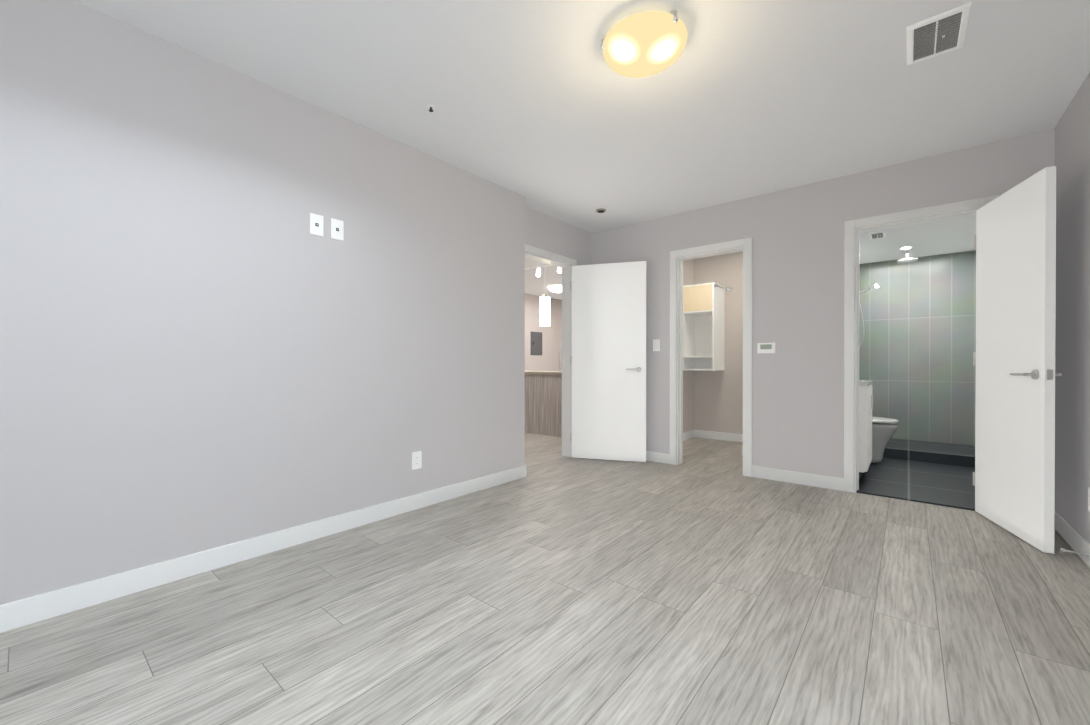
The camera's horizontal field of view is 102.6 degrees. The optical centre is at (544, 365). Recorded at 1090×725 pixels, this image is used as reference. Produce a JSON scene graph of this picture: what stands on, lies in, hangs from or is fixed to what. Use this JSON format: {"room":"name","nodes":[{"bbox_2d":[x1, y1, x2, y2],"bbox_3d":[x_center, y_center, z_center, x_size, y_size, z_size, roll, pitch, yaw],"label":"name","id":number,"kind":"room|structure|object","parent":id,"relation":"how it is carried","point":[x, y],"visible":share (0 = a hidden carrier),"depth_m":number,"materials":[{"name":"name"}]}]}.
{"room":"empty bedroom","nodes":[
{"label":"empty bedroom","id":0,"kind":"room"},
{"bbox_2d":[0,0,524,604],"bbox_3d":[-1.384,-0.242,2.562,0.270,2.440,3.450,0,0,40],"label":"wall","id":1,"kind":"structure","parent":0,"point":[208,340],"depth_m":2.09,"materials":[{"name":"grey paint"}]},
{"bbox_2d":[0,465,526,632],"bbox_3d":[-1.233,0.928,2.529,0.013,0.100,3.343,0,0,40],"label":"baseboard","id":2,"kind":"structure","parent":1,"relation":"attached to","point":[31,610],"depth_m":2.08,"materials":[{"name":"white wood"}]},
{"bbox_2d":[310,213,322,236],"bbox_3d":[-1.285,-0.791,2.458,0.012,0.116,0.072,0,0,40],"label":"jack","id":3,"kind":"object","parent":1,"relation":"attached to","point":[316,224],"visible":1,"depth_m":2.46,"materials":[{"name":"white plastic"}]},
{"bbox_2d":[331,218,343,240],"bbox_3d":[-1.212,-0.792,2.547,0.012,0.116,0.072,0,0,40],"label":"jack","id":4,"kind":"object","parent":1,"relation":"attached to","point":[337,229],"visible":1,"depth_m":2.55,"materials":[{"name":"white plastic"}]},
{"bbox_2d":[412,451,421,469],"bbox_3d":[-0.871,0.646,2.966,0.008,0.116,0.072,0,0,40],"label":"electrical outlet","id":5,"kind":"object","parent":1,"relation":"attached to","point":[416,460],"visible":1,"depth_m":2.96,"materials":[{"name":"white plastic"}]},
{"bbox_2d":[525,293,561,370],"bbox_3d":[-1.756,-0.264,7.534,0.120,2.440,6.940,0,0,40],"label":"wall","id":6,"kind":"structure","parent":0,"point":[547,359],"depth_m":9.52,"materials":[{"name":"paint"}]},
{"bbox_2d":[531,331,541,354],"bbox_3d":[-0.177,-0.462,9.322,0.022,0.500,0.370,0,0,40],"label":"electrical panel","id":7,"kind":"object","parent":6,"relation":"attached to","point":[536,343],"visible":1,"depth_m":9.31,"materials":[{"name":"grey metal"}]},
{"bbox_2d":[0,432,1089,724],"bbox_3d":[0.316,1.019,4.620,7.040,0.100,8.780,0,0,40],"label":"floor","id":8,"kind":"structure","parent":0,"point":[706,582],"depth_m":1.67,"materials":[{"name":"grey wood"}]},
{"bbox_2d":[525,375,561,436],"bbox_3d":[-0.027,0.543,6.490,1.680,0.835,0.701,0,0,40],"label":"kitchen island","id":9,"kind":"object","parent":8,"relation":"on","point":[543,402],"depth_m":6.03,"materials":[{"name":"brown wood"}]},
{"bbox_2d":[525,371,561,374],"bbox_3d":[-0.028,0.107,6.486,1.720,0.037,0.744,0,0,40],"label":"island countertop","id":10,"kind":"structure","parent":9,"relation":"on","point":[526,372],"depth_m":6.08,"materials":[{"name":"beige stone"}]},
{"bbox_2d":[856,438,974,510],"bbox_3d":[3.579,0.964,4.400,1.500,0.012,3.166,0,0,40],"label":"bathroom tile floor","id":11,"kind":"structure","parent":8,"relation":"on","point":[946,485],"depth_m":3.67,"materials":[{"name":"tile"}]},
{"bbox_2d":[859,380,872,479],"bbox_3d":[2.608,0.472,3.942,0.565,1.000,0.650,0,0,40],"label":"bathroom vanity","id":12,"kind":"object","parent":11,"relation":"on","point":[865,419],"visible":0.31,"depth_m":3.56,"materials":[{"name":"white wood"}]},
{"bbox_2d":[871,417,898,462],"bbox_3d":[3.087,0.554,4.382,0.726,0.807,0.422,0,0,40],"label":"toilet","id":13,"kind":"object","parent":11,"relation":"on","point":[883,430],"visible":0.33,"depth_m":4.15,"materials":[{"name":"white ceramic"}]},
{"bbox_2d":[883,447,974,466],"bbox_3d":[3.745,0.909,4.396,1.240,0.098,0.100,0,0,40],"label":"curb","id":14,"kind":"object","parent":11,"relation":"on","point":[933,457],"visible":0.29,"depth_m":4.30,"materials":[{"name":"tile"}]},
{"bbox_2d":[525,206,591,265],"bbox_3d":[0.110,-0.250,4.468,0.110,2.440,1.390,0,0,40],"label":"wall","id":15,"kind":"structure","parent":0,"point":[549,233],"depth_m":4.40,"materials":[{"name":"grey paint"}]},
{"bbox_2d":[525,252,571,456],"bbox_3d":[-0.006,-0.040,4.337,0.120,2.020,0.760,0,0,40],"label":"liner","id":16,"kind":"object","parent":15,"relation":"attached to","point":[566,365],"depth_m":4.61,"materials":[{"name":"white wood"}]},
{"bbox_2d":[570,261,645,461],"bbox_3d":[0.640,-0.035,4.454,0.768,1.994,0.151,0,0,17],"label":"entry door","id":17,"kind":"structure","parent":16,"relation":"attached to","point":[608,360],"depth_m":4.43,"materials":[{"name":"white wood"}]},
{"bbox_2d":[74,0,1089,299],"bbox_3d":[0.316,-1.521,4.609,7.040,0.100,8.780,0,0,40],"label":"ceiling","id":18,"kind":"structure","parent":0,"point":[542,106],"depth_m":2.26,"materials":[{"name":"paint"}]},
{"bbox_2d":[427,105,434,111],"bbox_3d":[-0.644,-1.450,2.469,0.044,0.022,0.044,0,0,40],"label":"sprinkler","id":19,"kind":"object","parent":18,"relation":"attached to","point":[431,108],"visible":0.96,"depth_m":2.46,"materials":[{"name":"white metal"}]},
{"bbox_2d":[525,264,561,276],"bbox_3d":[0.202,-1.391,6.193,1.400,0.173,0.101,0,0,40],"label":"ceiling track","id":20,"kind":"object","parent":18,"relation":"attached to","point":[538,271],"visible":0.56,"depth_m":6.42,"materials":[{"name":"white metal"}]},
{"bbox_2d":[540,294,549,325],"bbox_3d":[-0.001,-0.979,5.356,0.132,0.990,0.132,0,0,40],"label":"pendant light","id":21,"kind":"object","parent":18,"relation":"hanging from","point":[544,309],"visible":0.79,"depth_m":5.30,"materials":[{"name":"white glass"}]},
{"bbox_2d":[549,285,561,292],"bbox_3d":[0.242,-1.457,8.274,0.340,0.153,0.340,0,0,40],"label":"kitchen ceiling light","id":22,"kind":"object","parent":18,"relation":"attached to","point":[556,288],"visible":0.71,"depth_m":8.15,"materials":[{"name":"white"}]},
{"bbox_2d":[596,208,605,212],"bbox_3d":[0.530,-1.462,4.132,0.100,0.014,0.100,0,0,40],"label":"ceiling detector","id":23,"kind":"object","parent":18,"relation":"attached to","point":[601,210],"visible":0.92,"depth_m":4.11,"materials":[{"name":"beige"}]},
{"bbox_2d":[600,10,686,77],"bbox_3d":[0.444,-1.402,1.948,0.370,0.115,0.379,0,0,40],"label":"dome ceiling light","id":24,"kind":"object","parent":18,"relation":"attached to","point":[644,44],"visible":1,"depth_m":1.86,"materials":[{"name":"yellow glass"}]},
{"bbox_2d":[907,2,970,64],"bbox_3d":[1.734,-1.451,1.935,0.200,0.016,0.310,0,0,40],"label":"ceiling vent","id":25,"kind":"object","parent":18,"relation":"in","point":[939,34],"visible":1,"depth_m":1.92,"materials":[{"name":"white metal"}]},
{"bbox_2d":[683,259,694,432],"bbox_3d":[1.486,-0.254,5.333,0.120,2.440,1.700,0,0,40],"label":"wall","id":26,"kind":"structure","parent":0,"point":[688,265],"depth_m":5.72,"materials":[{"name":"paint"}]},
{"bbox_2d":[683,430,695,440],"bbox_3d":[1.499,0.916,5.249,0.013,0.100,1.580,0,0,40],"label":"baseboard","id":27,"kind":"structure","parent":26,"relation":"attached to","point":[690,434],"depth_m":5.71,"materials":[{"name":"white wood"}]},
{"bbox_2d":[695,251,742,433],"bbox_3d":[2.517,-0.255,5.503,1.250,2.440,0.120,0,0,40],"label":"wall","id":28,"kind":"structure","parent":0,"point":[712,400],"depth_m":5.58,"materials":[{"name":"paint"}]},
{"bbox_2d":[683,282,732,370],"bbox_3d":[2.058,-0.470,5.532,0.495,1.070,0.419,0,0,40],"label":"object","id":29,"kind":"object","parent":28,"relation":"attached to","point":[703,326],"visible":0.98,"depth_m":5.52,"materials":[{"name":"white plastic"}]},
{"bbox_2d":[696,430,742,441],"bbox_3d":[2.486,0.915,5.447,1.220,0.100,0.013,0,0,40],"label":"baseboard","id":30,"kind":"structure","parent":28,"relation":"attached to","point":[699,433],"depth_m":5.63,"materials":[{"name":"white wood"}]},
{"bbox_2d":[592,128,1054,477],"bbox_3d":[1.915,-0.247,3.793,3.530,2.440,0.120,0,0,40],"label":"wall","id":31,"kind":"structure","parent":0,"point":[797,234],"depth_m":3.58,"materials":[{"name":"grey paint"}]},
{"bbox_2d":[653,339,659,350],"bbox_3d":[1.116,-0.200,4.373,0.072,0.116,0.010,0,0,40],"label":"light switch","id":32,"kind":"object","parent":31,"relation":"attached to","point":[656,344],"visible":1,"depth_m":4.37,"materials":[{"name":"white plastic"}]},
{"bbox_2d":[646,451,669,463],"bbox_3d":[0.871,0.919,4.579,0.925,0.100,0.013,0,0,40],"label":"baseboard","id":33,"kind":"structure","parent":31,"relation":"attached to","point":[659,457],"depth_m":4.35,"materials":[{"name":"white wood"}]},
{"bbox_2d":[677,246,743,474],"bbox_3d":[1.557,-0.039,4.091,0.620,2.020,0.120,0,0,40],"label":"liner","id":34,"kind":"object","parent":31,"relation":"attached to","point":[680,260],"depth_m":4.25,"materials":[{"name":"white wood"}]},
{"bbox_2d":[757,343,774,352],"bbox_3d":[1.888,-0.147,3.722,0.135,0.088,0.024,0,0,40],"label":"thermostat","id":35,"kind":"object","parent":31,"relation":"attached to","point":[766,347],"visible":1,"depth_m":3.71,"materials":[{"name":"white plastic"}]},
{"bbox_2d":[752,465,843,490],"bbox_3d":[2.059,0.924,3.591,0.665,0.100,0.013,0,0,40],"label":"baseboard","id":36,"kind":"structure","parent":31,"relation":"attached to","point":[816,480],"depth_m":3.57,"materials":[{"name":"white wood"}]},
{"bbox_2d":[854,208,979,492],"bbox_3d":[2.676,-0.035,3.161,0.700,2.020,0.120,0,0,40],"label":"liner","id":37,"kind":"object","parent":31,"relation":"attached to","point":[966,213],"depth_m":3.33,"materials":[{"name":"white wood"}]},
{"bbox_2d":[973,166,1061,553],"bbox_3d":[2.745,-0.027,2.576,0.151,1.994,0.708,0,0,23],"label":"bathroom door","id":38,"kind":"structure","parent":37,"relation":"attached to","point":[1014,359],"depth_m":2.47,"materials":[{"name":"white wood"}]},
{"bbox_2d":[859,250,975,444],"bbox_3d":[4.618,-0.256,5.668,1.770,2.440,0.120,0,0,40],"label":"wall","id":39,"kind":"structure","parent":0,"point":[917,348],"depth_m":5.48,"materials":[{"name":"tile"}]},
{"bbox_2d":[860,215,975,263],"bbox_3d":[3.616,-1.415,4.434,1.500,0.110,3.050,0,0,40],"label":"ceiling","id":40,"kind":"structure","parent":0,"point":[955,235],"depth_m":4.76,"materials":[{"name":"paint"}]},
{"bbox_2d":[868,231,885,238],"bbox_3d":[3.467,-1.353,4.552,0.140,0.016,0.260,0,0,40],"label":"ceiling vent","id":41,"kind":"object","parent":40,"relation":"in","point":[879,234],"visible":1,"depth_m":4.54,"materials":[{"name":"white metal"}]},
{"bbox_2d":[897,251,917,262],"bbox_3d":[4.342,-1.308,5.229,0.200,0.112,0.200,0,0,40],"label":"shower head","id":42,"kind":"object","parent":40,"relation":"attached to","point":[906,259],"visible":1,"depth_m":5.21},
{"bbox_2d":[1054,72,1089,543],"bbox_3d":[1.679,-0.234,0.842,0.120,2.440,4.720,0,0,40],"label":"wall","id":43,"kind":"structure","parent":0,"point":[1072,341],"depth_m":2.37,"materials":[{"name":"grey paint"}]},
{"bbox_2d":[1054,510,1089,566],"bbox_3d":[1.666,0.935,0.935,0.013,0.100,4.600,0,0,40],"label":"baseboard","id":44,"kind":"structure","parent":43,"relation":"attached to","point":[1072,537],"depth_m":2.34,"materials":[{"name":"white wood"}]},
{"bbox_2d":[1060,548,1088,557],"bbox_3d":[2.612,0.922,2.152,0.088,0.028,0.028,0,0,40],"label":"door stop","id":45,"kind":"object","parent":44,"relation":"attached to","point":[1064,550],"visible":0.94,"depth_m":2.15,"materials":[{"name":"grey metal"}]},
{"bbox_2d":[1088,487,1089,511],"bbox_3d":[2.659,0.660,2.125,0.008,0.116,0.072,0,0,40],"label":"electrical outlet","id":46,"kind":"object","parent":43,"relation":"attached to","point":[1089,499],"visible":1,"depth_m":2.15,"materials":[{"name":"white plastic"}]},
{"bbox_3d":[4.091,-0.253,5.033,1.770,2.440,1.530,0,0,40],"label":"wall","id":47,"kind":"structure","parent":0,"visible":0},
{"bbox_2d":[859,284,880,347],"bbox_3d":[4.099,-0.536,5.558,0.290,0.942,0.390,0,0,40],"label":"shower rail","id":48,"kind":"object","parent":47,"relation":"attached to","point":[873,287],"visible":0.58,"depth_m":5.45,"materials":[{"name":"silver metal"}]}
]}

